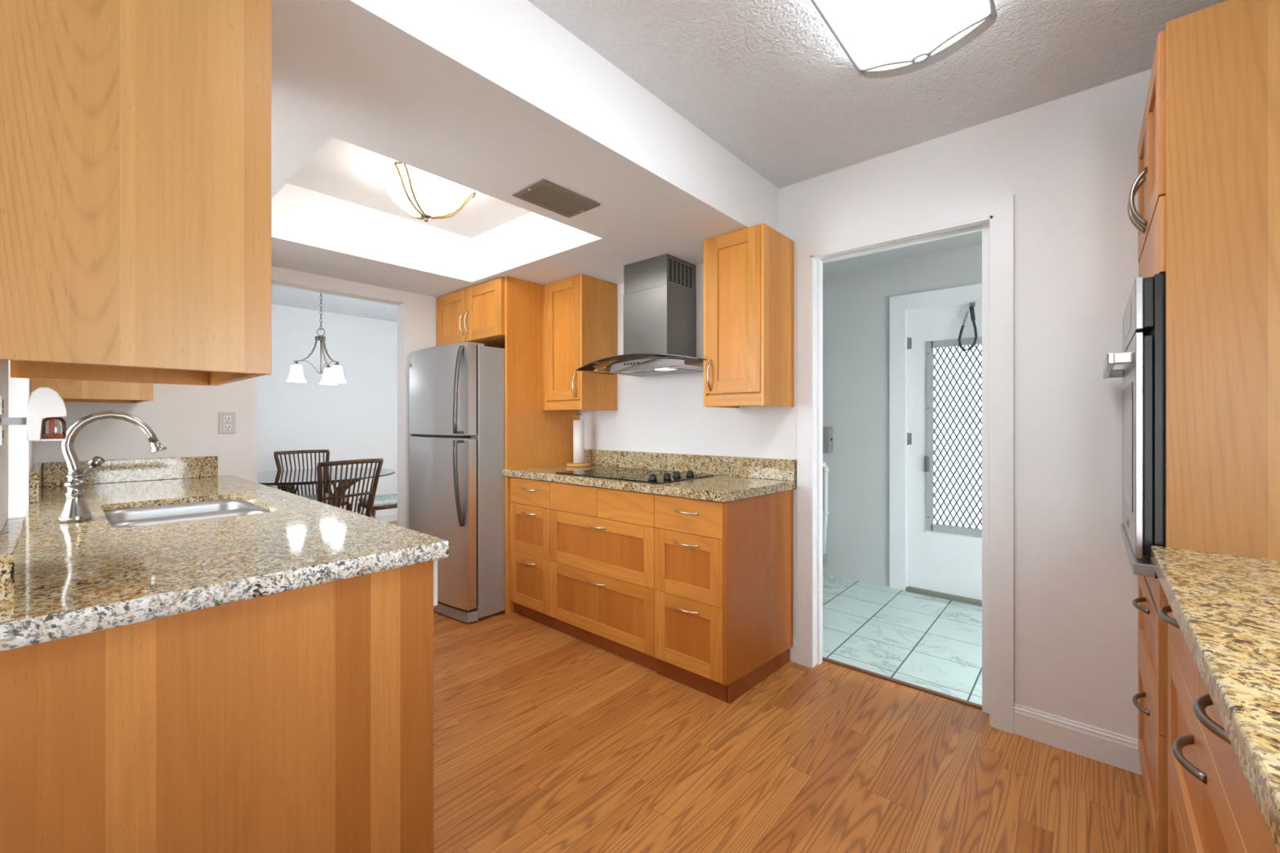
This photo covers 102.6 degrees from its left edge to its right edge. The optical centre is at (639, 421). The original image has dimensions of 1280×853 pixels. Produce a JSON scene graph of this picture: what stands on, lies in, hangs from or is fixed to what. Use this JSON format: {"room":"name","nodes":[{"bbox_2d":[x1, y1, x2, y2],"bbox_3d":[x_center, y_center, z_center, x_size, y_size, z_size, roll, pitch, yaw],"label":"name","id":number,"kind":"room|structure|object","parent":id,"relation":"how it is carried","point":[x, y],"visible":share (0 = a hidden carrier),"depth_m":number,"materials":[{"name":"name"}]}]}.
{"room":"kitchen","nodes":[
{"label":"kitchen","id":0,"kind":"room"},
{"bbox_2d":[0,360,34,535],"bbox_3d":[-1.847,0.003,1.420,2.650,2.440,0.170,0,0,41],"label":"wall","id":1,"kind":"structure","parent":0,"point":[17,457],"depth_m":1.86,"materials":[{"name":"paint"}]},
{"bbox_2d":[0,383,3,456],"bbox_3d":[-1.017,-0.003,0.812,0.076,0.120,0.010,0,0,41],"label":"wall outlet","id":2,"kind":"object","parent":1,"relation":"attached to","point":[1,395],"visible":1,"depth_m":0.81,"materials":[{"name":"grey plastic"}]},
{"bbox_2d":[0,425,3,445],"bbox_3d":[-1.015,0.021,0.815,0.034,0.032,0.003,0,0,41],"label":"receptacle","id":3,"kind":"object","parent":2,"relation":"attached to","point":[1,426],"depth_m":0.80,"materials":[{"name":"white plastic"}]},
{"bbox_2d":[0,394,3,414],"bbox_3d":[-1.015,-0.027,0.815,0.034,0.032,0.003,0,0,41],"label":"receptacle","id":4,"kind":"object","parent":2,"relation":"attached to","point":[1,396],"depth_m":0.80,"materials":[{"name":"white"}]},
{"bbox_2d":[2,386,66,440],"bbox_3d":[-0.992,-0.013,0.841,0.048,0.088,0.068,0,0,41],"label":"air freshener","id":5,"kind":"object","parent":2,"relation":"attached to","point":[46,402],"visible":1,"depth_m":0.83,"materials":[{"name":"grey plastic"}]},
{"bbox_2d":[40,438,66,440],"bbox_3d":[-0.979,0.030,0.856,0.040,0.003,0.028,0,0,41],"label":"shelf","id":6,"kind":"object","parent":5,"relation":"attached to","point":[42,439],"depth_m":0.85,"materials":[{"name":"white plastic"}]},
{"bbox_2d":[41,417,66,439],"bbox_3d":[-0.979,0.010,0.856,0.028,0.036,0.028,0,0,41],"label":"bottle","id":7,"kind":"object","parent":5,"relation":"on","point":[51,435],"depth_m":0.85,"materials":[{"name":"red"}]},
{"bbox_2d":[0,516,26,622],"bbox_3d":[-1.126,0.250,0.917,0.458,0.102,0.024,0,0,41],"label":"backsplash","id":8,"kind":"structure","parent":1,"relation":"attached to","point":[13,535],"depth_m":0.80,"materials":[{"name":"stone"}]},
{"bbox_2d":[29,462,42,502],"bbox_3d":[-2.516,0.245,2.136,0.700,0.112,0.024,0,0,41],"label":"backsplash","id":9,"kind":"structure","parent":1,"relation":"attached to","point":[36,473],"depth_m":1.91,"materials":[{"name":"stone"}]},
{"bbox_2d":[0,0,271,386],"bbox_3d":[-1.026,-0.508,1.067,0.506,0.829,0.377,0,0,41],"label":"upper cabinet","id":10,"kind":"object","parent":1,"relation":"attached to","point":[135,135],"visible":1,"depth_m":0.88,"materials":[{"name":"brown wood"}]},
{"bbox_2d":[34,266,436,528],"bbox_3d":[-2.029,0.003,3.313,0.120,2.440,2.676,0,0,41],"label":"wall","id":11,"kind":"structure","parent":0,"point":[184,418],"depth_m":2.86,"materials":[{"name":"paint"}]},
{"bbox_2d":[31,378,152,403],"bbox_3d":[-2.451,-0.508,2.316,0.540,0.829,0.377,0,0,41],"label":"upper cabinet","id":12,"kind":"object","parent":11,"relation":"attached to","point":[71,391],"visible":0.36,"depth_m":2.15,"materials":[{"name":"brown wood"}]},
{"bbox_2d":[42,455,217,487],"bbox_3d":[-2.551,0.245,2.605,0.028,0.112,0.631,0,0,41],"label":"backsplash","id":13,"kind":"structure","parent":11,"relation":"attached to","point":[54,473],"depth_m":2.60,"materials":[{"name":"stone"}]},
{"bbox_2d":[218,412,235,433],"bbox_3d":[-2.321,0.006,2.881,0.010,0.120,0.076,0,0,41],"label":"wall outlet","id":14,"kind":"object","parent":11,"relation":"attached to","point":[227,420],"visible":1,"depth_m":2.88,"materials":[{"name":"grey plastic"}]},
{"bbox_2d":[223,424,231,430],"bbox_3d":[-2.319,0.030,2.879,0.003,0.032,0.034,0,0,41],"label":"receptacle","id":15,"kind":"object","parent":14,"relation":"attached to","point":[226,427],"depth_m":2.88,"materials":[{"name":"white plastic"}]},
{"bbox_2d":[223,415,231,421],"bbox_3d":[-2.319,-0.018,2.879,0.003,0.032,0.034,0,0,41],"label":"receptacle","id":16,"kind":"object","parent":14,"relation":"attached to","point":[226,418],"depth_m":2.88,"materials":[{"name":"white plastic"}]},
{"bbox_2d":[257,304,397,515],"bbox_3d":[-4.019,-0.007,5.321,0.140,2.460,4.500,0,0,41],"label":"wall","id":17,"kind":"structure","parent":0,"point":[356,419],"depth_m":5.83,"materials":[{"name":"paint"}]},
{"bbox_2d":[375,513,397,522],"bbox_3d":[-4.060,1.178,5.157,0.015,0.090,4.200,0,0,41],"label":"baseboard","id":18,"kind":"structure","parent":17,"relation":"attached to","point":[393,517],"depth_m":6.26,"materials":[{"name":"paint"}]},
{"bbox_2d":[271,0,778,297],"bbox_3d":[-1.031,-1.071,2.518,2.430,0.292,2.556,0,0,41],"label":"ceiling","id":19,"kind":"structure","parent":0,"point":[496,99],"depth_m":1.77,"materials":[{"name":"paint"}]},
{"bbox_2d":[511,178,599,217],"bbox_3d":[-0.345,-0.918,2.126,0.202,0.012,0.306,0,0,41],"label":"ceiling vent","id":20,"kind":"object","parent":19,"relation":"in","point":[544,193],"visible":1,"depth_m":2.11,"materials":[{"name":"grey metal"}]},
{"bbox_2d":[271,0,1226,322],"bbox_3d":[-0.971,-1.240,1.623,9.600,0.115,7.160,0,0,41],"label":"ceiling","id":21,"kind":"structure","parent":0,"point":[769,82],"depth_m":1.83,"materials":[{"name":"white paint"}]},
{"bbox_2d":[286,293,346,384],"bbox_3d":[-2.889,-0.793,4.578,0.471,0.885,0.444,0,0,41],"label":"chandelier","id":22,"kind":"object","parent":21,"relation":"hanging from","point":[334,375],"visible":0.98,"depth_m":4.55,"materials":[{"name":"white glass"}]},
{"bbox_2d":[374,161,475,222],"bbox_3d":[-1.059,-1.101,2.532,0.459,0.230,0.448,0,0,41],"label":"ceiling light","id":23,"kind":"object","parent":21,"relation":"attached to","point":[424,195],"visible":0.94,"depth_m":2.42,"materials":[{"name":"white glass"}]},
{"bbox_2d":[810,0,997,78],"bbox_3d":[0.430,-1.162,1.078,0.378,0.108,1.417,0,0,41],"label":"ceiling light","id":24,"kind":"object","parent":21,"relation":"attached to","point":[887,38],"visible":1,"depth_m":1.48,"materials":[{"name":"white glass"}]},
{"bbox_2d":[386,520,1153,852],"bbox_3d":[-0.925,1.251,1.675,9.600,0.064,7.300,0,0,41],"label":"floor","id":25,"kind":"structure","parent":0,"point":[547,740],"depth_m":1.87,"materials":[{"name":"brown wood"}]},
{"bbox_2d":[0,560,433,852],"bbox_3d":[-0.755,0.783,1.038,0.020,0.880,0.691,0,0,41],"label":"end panel","id":26,"kind":"object","parent":25,"relation":"on","point":[299,720],"visible":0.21,"depth_m":0.99,"materials":[{"name":"brown wood"}]},
{"bbox_2d":[273,449,351,511],"bbox_3d":[-3.196,0.756,5.029,0.582,0.937,0.504,0,0,36],"label":"dining chair","id":27,"kind":"object","parent":25,"relation":"on","point":[326,451],"visible":0.34,"depth_m":5.15,"materials":[{"name":"wood"}]},
{"bbox_2d":[301,493,347,503],"bbox_3d":[-3.169,0.774,5.010,0.482,0.088,0.471,0,0,36],"label":"seat cushion","id":28,"kind":"object","parent":27,"relation":"on","point":[314,497],"visible":0.17,"depth_m":5.00,"materials":[{"name":"beige fabric"}]},
{"bbox_2d":[257,467,395,506],"bbox_3d":[-2.938,0.843,4.612,1.330,0.744,1.330,0,0,41],"label":"dining table","id":29,"kind":"object","parent":25,"relation":"on","point":[287,479],"visible":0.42,"depth_m":4.50,"materials":[{"name":"clear glass"}]},
{"bbox_2d":[316,458,383,517],"bbox_3d":[-2.410,0.756,4.011,0.582,0.937,0.504,0,0,30],"label":"dining chair","id":30,"kind":"object","parent":25,"relation":"on","point":[371,493],"visible":0.52,"depth_m":3.90,"materials":[{"name":"wood"}]},
{"bbox_2d":[356,502,397,525],"bbox_3d":[-2.404,0.756,5.034,0.504,0.937,0.582,0,0,45],"label":"dining chair","id":31,"kind":"object","parent":25,"relation":"on","point":[393,506],"visible":0.07,"depth_m":4.77,"materials":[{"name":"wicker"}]},
{"bbox_2d":[358,493,397,506],"bbox_3d":[-2.428,0.774,5.010,0.471,0.088,0.482,0,0,45],"label":"seat cushion","id":32,"kind":"object","parent":31,"relation":"on","point":[390,499],"visible":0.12,"depth_m":4.84,"materials":[{"name":"beige fabric"}]},
{"bbox_2d":[433,559,437,606],"bbox_3d":[-0.952,0.784,1.285,0.598,0.878,0.636,0,0,41],"label":"dishwasher","id":33,"kind":"object","parent":25,"relation":"on","point":[435,562],"visible":0.02,"depth_m":1.32,"materials":[{"name":"grey plastic"}]},
{"bbox_2d":[408,342,505,622],"bbox_3d":[-1.081,0.364,3.611,0.784,1.698,0.878,0,0,41],"label":"refrigerator","id":34,"kind":"object","parent":25,"relation":"on","point":[457,390],"visible":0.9,"depth_m":3.19,"materials":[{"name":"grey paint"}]},
{"bbox_2d":[435,276,577,614],"bbox_3d":[-0.992,0.150,3.740,0.869,2.146,0.664,0,0,41],"label":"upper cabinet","id":35,"kind":"object","parent":25,"relation":"on","point":[506,313],"visible":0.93,"depth_m":3.39,"materials":[{"name":"brown wood"}]},
{"bbox_2d":[510,476,554,628],"bbox_3d":[-0.496,0.784,3.337,0.403,0.878,0.614,0,0,41],"label":"drawer unit","id":36,"kind":"object","parent":25,"relation":"on","point":[530,499],"visible":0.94,"depth_m":3.12,"materials":[{"name":"brown wood"}]},
{"bbox_2d":[550,481,657,671],"bbox_3d":[-0.047,0.784,2.943,0.792,0.878,0.614,0,0,41],"label":"drawer unit","id":37,"kind":"object","parent":25,"relation":"on","point":[602,589],"visible":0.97,"depth_m":2.70,"materials":[{"name":"brown wood"}]},
{"bbox_2d":[502,464,796,502],"bbox_3d":[-0.037,0.322,2.933,1.680,0.042,0.618,0,0,41],"label":"countertop","id":38,"kind":"structure","parent":37,"relation":"on","point":[719,488],"depth_m":2.53,"materials":[{"name":"stone"}]},
{"bbox_2d":[566,410,591,466],"bbox_3d":[-0.415,0.113,3.470,0.166,0.374,0.166,0,0,41],"label":"paper towel holder","id":39,"kind":"object","parent":38,"relation":"on","point":[571,464],"visible":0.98,"depth_m":3.42,"materials":[{"name":"brown wood"}]},
{"bbox_2d":[573,420,584,462],"bbox_3d":[-0.415,0.133,3.470,0.073,0.288,0.073,0,0,41],"label":"paper towel roll","id":40,"kind":"object","parent":39,"relation":"on","point":[578,425],"visible":0.99,"depth_m":3.44,"materials":[{"name":"white paper"}]},
{"bbox_2d":[555,466,714,484],"bbox_3d":[-0.041,0.282,2.919,0.780,0.037,0.485,0,0,41],"label":"cooktop","id":41,"kind":"object","parent":38,"relation":"in","point":[658,477],"visible":1,"depth_m":2.81,"materials":[{"name":"black glass"}]},
{"bbox_2d":[654,489,793,703],"bbox_3d":[0.419,0.783,2.534,0.448,0.880,0.614,0,0,41],"label":"drawer unit","id":42,"kind":"object","parent":25,"relation":"on","point":[724,571],"visible":0.98,"depth_m":2.35,"materials":[{"name":"brown wood"}]},
{"bbox_2d":[1127,0,1279,852],"bbox_3d":[1.718,0.131,1.320,0.667,2.185,0.727,0,0,41],"label":"tall cabinet","id":43,"kind":"object","parent":25,"relation":"on","point":[1207,181],"visible":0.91,"depth_m":1.19,"materials":[{"name":"brown wood"}]},
{"bbox_2d":[1102,272,1165,578],"bbox_3d":[1.684,0.011,1.363,0.665,0.752,0.687,0,0,41],"label":"oven","id":44,"kind":"object","parent":43,"relation":"in","point":[1142,357],"visible":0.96,"depth_m":1.29,"materials":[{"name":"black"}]},
{"bbox_2d":[1158,600,1278,852],"bbox_3d":[1.166,0.784,0.675,0.647,0.878,0.950,0,0,41],"label":"drawer unit","id":45,"kind":"object","parent":25,"relation":"on","point":[1212,806],"visible":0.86,"depth_m":0.88,"materials":[{"name":"brown wood"}]},
{"bbox_2d":[1151,546,1279,852],"bbox_3d":[0.709,0.322,0.150,0.645,0.042,2.360,0,0,41],"label":"countertop","id":46,"kind":"structure","parent":45,"relation":"on","point":[1225,608],"depth_m":0.71,"materials":[{"name":"stone"}]},
{"bbox_3d":[-1.873,0.785,2.040,1.774,0.876,0.722,0,0,41],"label":"base cabinet","id":47,"kind":"object","parent":25,"relation":"on","visible":0},
{"bbox_2d":[0,475,449,651],"bbox_3d":[-1.632,0.322,1.828,2.433,0.042,0.725,0,0,41],"label":"countertop","id":48,"kind":"structure","parent":47,"relation":"on","point":[79,578],"depth_m":1.17,"materials":[{"name":"stone"}]},
{"bbox_2d":[57,410,166,523],"bbox_3d":[-1.671,0.133,1.631,0.100,0.335,0.241,0,0,41],"label":"faucet","id":49,"kind":"object","parent":48,"relation":"on","point":[75,508],"visible":0.99,"depth_m":1.55,"materials":[{"name":"silver metal"}]},
{"bbox_2d":[102,498,271,527],"bbox_3d":[-1.584,0.415,1.800,0.685,0.184,0.447,0,0,41],"label":"sink","id":50,"kind":"object","parent":48,"relation":"in","point":[177,513],"visible":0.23,"depth_m":1.91,"materials":[{"name":"silver metal"}]},
{"bbox_2d":[577,68,1151,739],"bbox_3d":[0.602,0.003,2.862,4.670,2.440,0.115,0,0,41],"label":"wall","id":51,"kind":"structure","parent":0,"point":[1068,164],"depth_m":1.95,"materials":[{"name":"paint"}]},
{"bbox_2d":[542,274,617,410],"bbox_3d":[-0.417,-0.499,3.438,0.391,0.847,0.359,0,0,41],"label":"upper cabinet","id":52,"kind":"object","parent":51,"relation":"attached to","point":[580,312],"visible":1,"depth_m":3.33,"materials":[{"name":"brown wood"}]},
{"bbox_2d":[575,253,706,377],"bbox_3d":[0.062,-0.604,2.961,0.904,0.641,0.444,0,0,41],"label":"range hood","id":53,"kind":"object","parent":51,"relation":"attached to","point":[660,292],"visible":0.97,"depth_m":2.90,"materials":[{"name":"silver metal"}]},
{"bbox_2d":[583,448,796,481],"bbox_3d":[0.170,0.247,3.143,1.648,0.108,0.030,0,0,41],"label":"backsplash","id":54,"kind":"structure","parent":51,"relation":"attached to","point":[784,469],"depth_m":2.97,"materials":[{"name":"stone"}]},
{"bbox_2d":[703,222,794,408],"bbox_3d":[0.543,-0.499,2.596,0.337,0.847,0.359,0,0,41],"label":"upper cabinet","id":55,"kind":"object","parent":51,"relation":"attached to","point":[748,273],"visible":1,"depth_m":2.48,"materials":[{"name":"brown wood"}]},
{"bbox_2d":[790,638,797,662],"bbox_3d":[0.781,1.166,2.620,0.059,0.114,0.013,0,0,41],"label":"baseboard","id":56,"kind":"structure","parent":51,"relation":"attached to","point":[793,650],"depth_m":2.61,"materials":[{"name":"paint"}]},
{"bbox_2d":[809,215,992,726],"bbox_3d":[1.202,0.188,2.325,0.839,2.070,0.131,0,0,41],"label":"trim","id":57,"kind":"structure","parent":51,"relation":"attached to","point":[816,261],"depth_m":2.55,"materials":[{"name":"paint"}]},
{"bbox_2d":[822,657,982,710],"bbox_3d":[1.218,1.224,2.397,0.770,0.019,0.026,0,0,41],"label":"trim","id":58,"kind":"structure","parent":51,"relation":"attached to","point":[827,660],"depth_m":2.38,"materials":[{"name":"brown"}]},
{"bbox_2d":[820,222,989,713],"bbox_3d":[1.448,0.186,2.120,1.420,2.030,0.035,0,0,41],"label":"door frame","id":59,"kind":"structure","parent":51,"relation":"in","point":[985,227],"depth_m":2.12,"materials":[{"name":"paint"}]},
{"bbox_2d":[797,194,1013,733],"bbox_3d":[1.135,0.165,2.306,0.887,2.116,0.018,0,0,41],"label":"trim","id":60,"kind":"structure","parent":51,"relation":"attached to","point":[1002,208],"depth_m":2.04,"materials":[{"name":"paint"}]},
{"bbox_2d":[1013,702,1142,775],"bbox_3d":[1.839,1.166,1.692,0.981,0.114,0.013,0,0,41],"label":"baseboard","id":61,"kind":"structure","parent":51,"relation":"attached to","point":[1115,749],"depth_m":1.88,"materials":[{"name":"paint"}]},
{"bbox_2d":[822,244,982,586],"bbox_3d":[2.223,0.013,3.520,3.300,2.420,0.100,0,0,41],"label":"wall","id":62,"kind":"structure","parent":0,"point":[856,301],"depth_m":3.91,"materials":[{"name":"paint"}]},
{"bbox_2d":[822,462,828,565],"bbox_3d":[1.438,0.733,4.105,0.148,0.820,0.054,0,0,41],"label":"pipe","id":63,"kind":"object","parent":62,"relation":"attached to","point":[825,469],"visible":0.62,"depth_m":4.06,"materials":[{"name":"white plastic"}]},
{"bbox_2d":[822,426,832,453],"bbox_3d":[1.437,0.143,4.077,0.185,0.204,0.097,0,0,41],"label":"light switch","id":64,"kind":"object","parent":62,"relation":"attached to","point":[827,431],"visible":0.27,"depth_m":4.01,"materials":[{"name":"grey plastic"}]},
{"bbox_2d":[889,283,982,591],"bbox_3d":[2.271,0.153,3.398,1.145,2.140,0.020,0,0,41],"label":"trim","id":65,"kind":"structure","parent":62,"relation":"attached to","point":[899,304],"depth_m":3.72,"materials":[{"name":"paint"}]},
{"bbox_2d":[905,586,982,606],"bbox_3d":[2.294,1.206,3.424,0.925,0.026,0.110,0,0,41],"label":"sill","id":66,"kind":"structure","parent":62,"relation":"attached to","point":[929,593],"depth_m":3.54,"materials":[{"name":"grey metal"}]},
{"bbox_2d":[906,302,982,599],"bbox_3d":[2.286,0.197,3.422,0.916,1.988,0.068,0,0,41],"label":"door","id":67,"kind":"structure","parent":62,"relation":"in","point":[944,434],"depth_m":3.56,"materials":[{"name":"paint"}]},
{"bbox_2d":[933,343,982,529],"bbox_3d":[2.278,0.096,3.415,0.604,1.258,0.010,0,0,41],"label":"security grille","id":68,"kind":"object","parent":67,"relation":"attached to","point":[957,372],"depth_m":3.52,"materials":[{"name":"white metal"}]},
{"bbox_2d":[958,302,977,351],"bbox_3d":[2.203,-0.636,3.440,0.112,0.329,0.046,0,0,41],"label":"strap","id":69,"kind":"object","parent":67,"relation":"hanging from","point":[971,305],"visible":1,"depth_m":3.41,"materials":[{"name":"black fabric"}]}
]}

